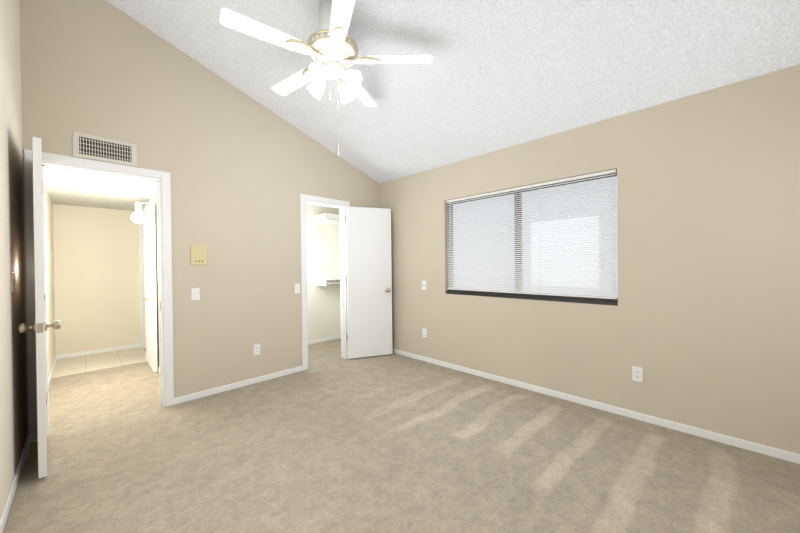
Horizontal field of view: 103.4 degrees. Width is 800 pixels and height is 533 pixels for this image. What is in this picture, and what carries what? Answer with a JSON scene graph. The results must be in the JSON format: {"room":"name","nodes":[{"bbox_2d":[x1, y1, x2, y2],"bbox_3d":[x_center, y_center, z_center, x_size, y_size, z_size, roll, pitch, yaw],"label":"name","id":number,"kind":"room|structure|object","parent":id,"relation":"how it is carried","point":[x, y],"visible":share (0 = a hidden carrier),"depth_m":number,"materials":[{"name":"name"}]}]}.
{"room":"empty bedroom","nodes":[
{"label":"empty bedroom","id":0,"kind":"room"},
{"bbox_2d":[0,0,56,516],"bbox_3d":[-2.202,-0.545,1.690,0.130,3.619,7.540,-1,1,-45],"label":"wall","id":1,"kind":"structure","parent":0,"point":[13,408],"depth_m":1.91,"materials":[{"name":"beige paint"}]},
{"bbox_2d":[11,273,15,292],"bbox_3d":[-2.277,0.094,1.866,0.016,0.115,0.070,-1,1,-45],"label":"light switch","id":2,"kind":"object","parent":1,"relation":"attached to","point":[13,280],"visible":1,"depth_m":1.85,"materials":[{"name":"white plastic"}]},
{"bbox_2d":[0,436,29,532],"bbox_3d":[-1.101,1.229,0.710,0.016,0.058,4.370,-1,1,-45],"label":"baseboard","id":3,"kind":"structure","parent":1,"relation":"attached to","point":[4,515],"depth_m":1.75,"materials":[{"name":"white wood"}]},
{"bbox_2d":[48,355,59,387],"bbox_3d":[-3.726,1.242,3.346,0.012,0.058,2.790,-1,1,-45],"label":"baseboard","id":4,"kind":"structure","parent":1,"relation":"attached to","point":[57,356],"depth_m":3.84,"materials":[{"name":"white wood"}]},
{"bbox_2d":[53,204,139,354],"bbox_3d":[-4.449,0.206,4.686,0.870,2.130,0.120,-1,1,-45],"label":"wall","id":5,"kind":"structure","parent":0,"point":[92,276],"depth_m":4.61,"materials":[{"name":"paint"}]},
{"bbox_2d":[60,343,139,358],"bbox_3d":[-4.373,1.242,4.643,0.890,0.058,0.040,-1,1,-45],"label":"baseboard","id":6,"kind":"structure","parent":5,"relation":"attached to","point":[134,345],"depth_m":4.62,"materials":[{"name":"white wood"}]},
{"bbox_2d":[52,347,146,377],"bbox_3d":[-4.027,1.266,4.275,0.920,0.006,1.050,-1,1,-45],"label":"floor","id":7,"kind":"structure","parent":0,"point":[87,363],"depth_m":4.20,"materials":[{"name":"beige tile"}]},
{"bbox_2d":[44,167,156,210],"bbox_3d":[-3.486,-0.914,3.682,1.140,0.100,2.910,-1,1,-45],"label":"ceiling","id":8,"kind":"structure","parent":0,"point":[70,188],"depth_m":3.57,"materials":[{"name":"grey paint"}]},
{"bbox_2d":[137,193,159,367],"bbox_3d":[-3.105,0.195,4.057,0.100,2.130,2.910,-1,1,-45],"label":"wall","id":9,"kind":"structure","parent":0,"point":[154,199],"depth_m":3.83,"materials":[{"name":"paint"}]},
{"bbox_2d":[131,199,151,223],"bbox_3d":[-3.262,-0.701,3.982,0.205,0.325,0.150,-1,1,-45],"label":"light fixture","id":10,"kind":"object","parent":9,"relation":"attached to","point":[138,216],"visible":0.81,"depth_m":3.93,"materials":[{"name":"white glass"}]},
{"bbox_2d":[138,204,147,347],"bbox_3d":[-3.673,0.212,4.613,0.116,2.102,0.964,-1,1,-45],"label":"door frame","id":11,"kind":"structure","parent":9,"relation":"attached to","point":[141,284],"depth_m":4.88,"materials":[{"name":"white wood"}]},
{"bbox_2d":[143,201,157,371],"bbox_3d":[-3.182,0.244,3.973,0.115,2.010,0.770,-1,1,-45],"label":"door","id":12,"kind":"structure","parent":9,"relation":"in","point":[150,287],"depth_m":3.81,"materials":[{"name":"white wood"}]},
{"bbox_2d":[20,0,379,435],"bbox_3d":[-1.519,-0.559,3.504,3.660,3.609,0.120,-1,1,-45],"label":"wall","id":13,"kind":"structure","parent":0,"point":[244,170],"depth_m":3.03,"materials":[{"name":"beige paint"}]},
{"bbox_2d":[18,137,60,478],"bbox_3d":[-2.363,0.247,2.097,0.169,2.010,0.667,-1,1,-45],"label":"door","id":14,"kind":"structure","parent":13,"relation":"in","point":[39,326],"depth_m":1.86,"materials":[{"name":"white wood"}]},
{"bbox_2d":[24,149,173,442],"bbox_3d":[-2.412,0.210,2.607,0.854,2.102,0.152,-1,1,-45],"label":"door frame","id":15,"kind":"structure","parent":13,"relation":"attached to","point":[164,240],"depth_m":2.57,"materials":[{"name":"white wood"}]},
{"bbox_2d":[72,131,136,166],"bbox_3d":[-2.377,-0.944,2.558,0.380,0.190,0.008,-1,1,-45],"label":"air vent","id":16,"kind":"object","parent":13,"relation":"in","point":[88,146],"visible":1,"depth_m":2.54,"materials":[{"name":"white metal"}]},
{"bbox_2d":[191,288,199,300],"bbox_3d":[-1.935,0.263,2.992,0.070,0.115,0.011,-1,1,-45],"label":"light switch","id":17,"kind":"object","parent":13,"relation":"attached to","point":[195,293],"visible":1,"depth_m":2.99,"materials":[{"name":"white plastic"}]},
{"bbox_2d":[191,245,206,264],"bbox_3d":[-1.915,-0.112,3.011,0.132,0.190,0.014,-1,1,-45],"label":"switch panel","id":18,"kind":"object","parent":13,"relation":"attached to","point":[198,254],"visible":1,"depth_m":3.01,"materials":[{"name":"beige plastic"}]},
{"bbox_2d":[174,366,302,404],"bbox_3d":[-1.606,1.219,3.315,1.261,0.058,0.012,-1,1,-45],"label":"baseboard","id":19,"kind":"structure","parent":13,"relation":"attached to","point":[201,394],"depth_m":3.22,"materials":[{"name":"white wood"}]},
{"bbox_2d":[253,344,259,354],"bbox_3d":[-1.535,0.891,3.390,0.070,0.115,0.008,-1,1,-45],"label":"electrical outlet","id":20,"kind":"object","parent":13,"relation":"attached to","point":[256,349],"visible":1,"depth_m":3.38,"materials":[{"name":"white plastic"}]},
{"bbox_2d":[295,284,299,293],"bbox_3d":[-1.206,0.260,3.720,0.070,0.115,0.011,-1,1,-45],"label":"light switch","id":21,"kind":"object","parent":13,"relation":"attached to","point":[297,288],"visible":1,"depth_m":3.72,"materials":[{"name":"white plastic"}]},
{"bbox_2d":[300,194,349,370],"bbox_3d":[-0.966,0.184,4.053,0.714,2.102,0.152,-1,1,-45],"label":"door frame","id":22,"kind":"structure","parent":13,"relation":"attached to","point":[341,205],"depth_m":3.97,"materials":[{"name":"white wood"}]},
{"bbox_2d":[345,206,392,358],"bbox_3d":[-0.397,0.211,4.268,0.570,2.010,0.339,-1,1,-45],"label":"closet door","id":23,"kind":"structure","parent":13,"relation":"in","point":[369,283],"depth_m":4.26,"materials":[{"name":"white wood"}]},
{"bbox_2d":[306,204,340,340],"bbox_3d":[-0.891,0.014,4.222,1.470,2.440,0.010,-1,1,-45],"label":"wall","id":24,"kind":"structure","parent":0,"point":[323,261],"depth_m":4.09,"materials":[{"name":"beige paint"}]},
{"bbox_2d":[308,335,339,344],"bbox_3d":[-1.501,1.207,4.916,1.360,0.058,0.016,-1,1,-45],"label":"baseboard","id":25,"kind":"structure","parent":24,"relation":"attached to","point":[338,336],"depth_m":5.16,"materials":[{"name":"white wood"}]},
{"bbox_2d":[315,213,339,285],"bbox_3d":[-1.092,-0.264,5.131,0.438,1.128,0.300,-1,1,-45],"label":"shelf","id":26,"kind":"object","parent":24,"relation":"attached to","point":[328,218],"visible":0.88,"depth_m":5.04,"materials":[{"name":"white wood"}]},
{"bbox_2d":[3,339,799,532],"bbox_3d":[-0.933,1.292,2.950,3.660,0.100,7.540,-1,1,-45],"label":"floor","id":27,"kind":"structure","parent":0,"point":[330,439],"depth_m":1.98,"materials":[{"name":"beige carpet"}]},
{"bbox_2d":[106,0,799,183],"bbox_3d":[0.061,-1.822,1.901,3.660,1.339,4.630,-1,1,-45],"label":"ceiling","id":28,"kind":"structure","parent":0,"point":[494,75],"depth_m":2.39,"materials":[{"name":"white paint"}]},
{"bbox_2d":[219,0,432,154],"bbox_3d":[-0.514,-1.316,2.262,1.357,1.037,1.357,-1,1,-45],"label":"ceiling fan","id":29,"kind":"object","parent":28,"relation":"hanging from","point":[330,48],"visible":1,"depth_m":2.17,"materials":[{"name":"white"}]},
{"bbox_2d":[380,64,799,454],"bbox_3d":[0.948,-0.003,3.529,0.150,2.440,5.690,-1,1,-45],"label":"wall","id":30,"kind":"structure","parent":0,"point":[699,324],"depth_m":2.37,"materials":[{"name":"beige paint"}]},
{"bbox_2d":[422,281,425,289],"bbox_3d":[0.306,0.241,4.058,0.016,0.115,0.070,-1,1,-45],"label":"switch plate","id":31,"kind":"object","parent":30,"relation":"attached to","point":[423,285],"visible":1,"depth_m":4.05,"materials":[{"name":"white plastic"}]},
{"bbox_2d":[422,328,426,337],"bbox_3d":[0.315,0.856,4.064,0.008,0.115,0.070,-1,1,-45],"label":"electrical outlet","id":32,"kind":"object","parent":30,"relation":"attached to","point":[424,333],"visible":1,"depth_m":4.06,"materials":[{"name":"white plastic"}]},
{"bbox_2d":[446,172,617,305],"bbox_3d":[1.214,-0.239,3.259,0.128,1.130,1.750,-1,1,-45],"label":"window","id":33,"kind":"structure","parent":30,"relation":"in","point":[599,301],"depth_m":3.12,"materials":[{"name":"white glass"}]},
{"bbox_2d":[446,169,617,298],"bbox_3d":[1.178,-0.264,3.223,0.044,1.076,1.730,-1,1,-45],"label":"window blinds","id":34,"kind":"object","parent":33,"relation":"attached to","point":[523,281],"visible":0.96,"depth_m":3.06,"materials":[{"name":"white plastic"}]},
{"bbox_2d":[392,348,799,463],"bbox_3d":[1.277,1.187,3.102,0.016,0.058,4.390,-1,1,-45],"label":"baseboard","id":35,"kind":"structure","parent":30,"relation":"attached to","point":[755,447],"depth_m":2.51,"materials":[{"name":"white wood"}]},
{"bbox_2d":[632,366,642,381],"bbox_3d":[1.879,0.851,2.501,0.008,0.115,0.070,-1,1,-45],"label":"electrical outlet","id":36,"kind":"object","parent":30,"relation":"attached to","point":[637,373],"visible":1,"depth_m":2.50,"materials":[{"name":"white plastic"}]}
]}

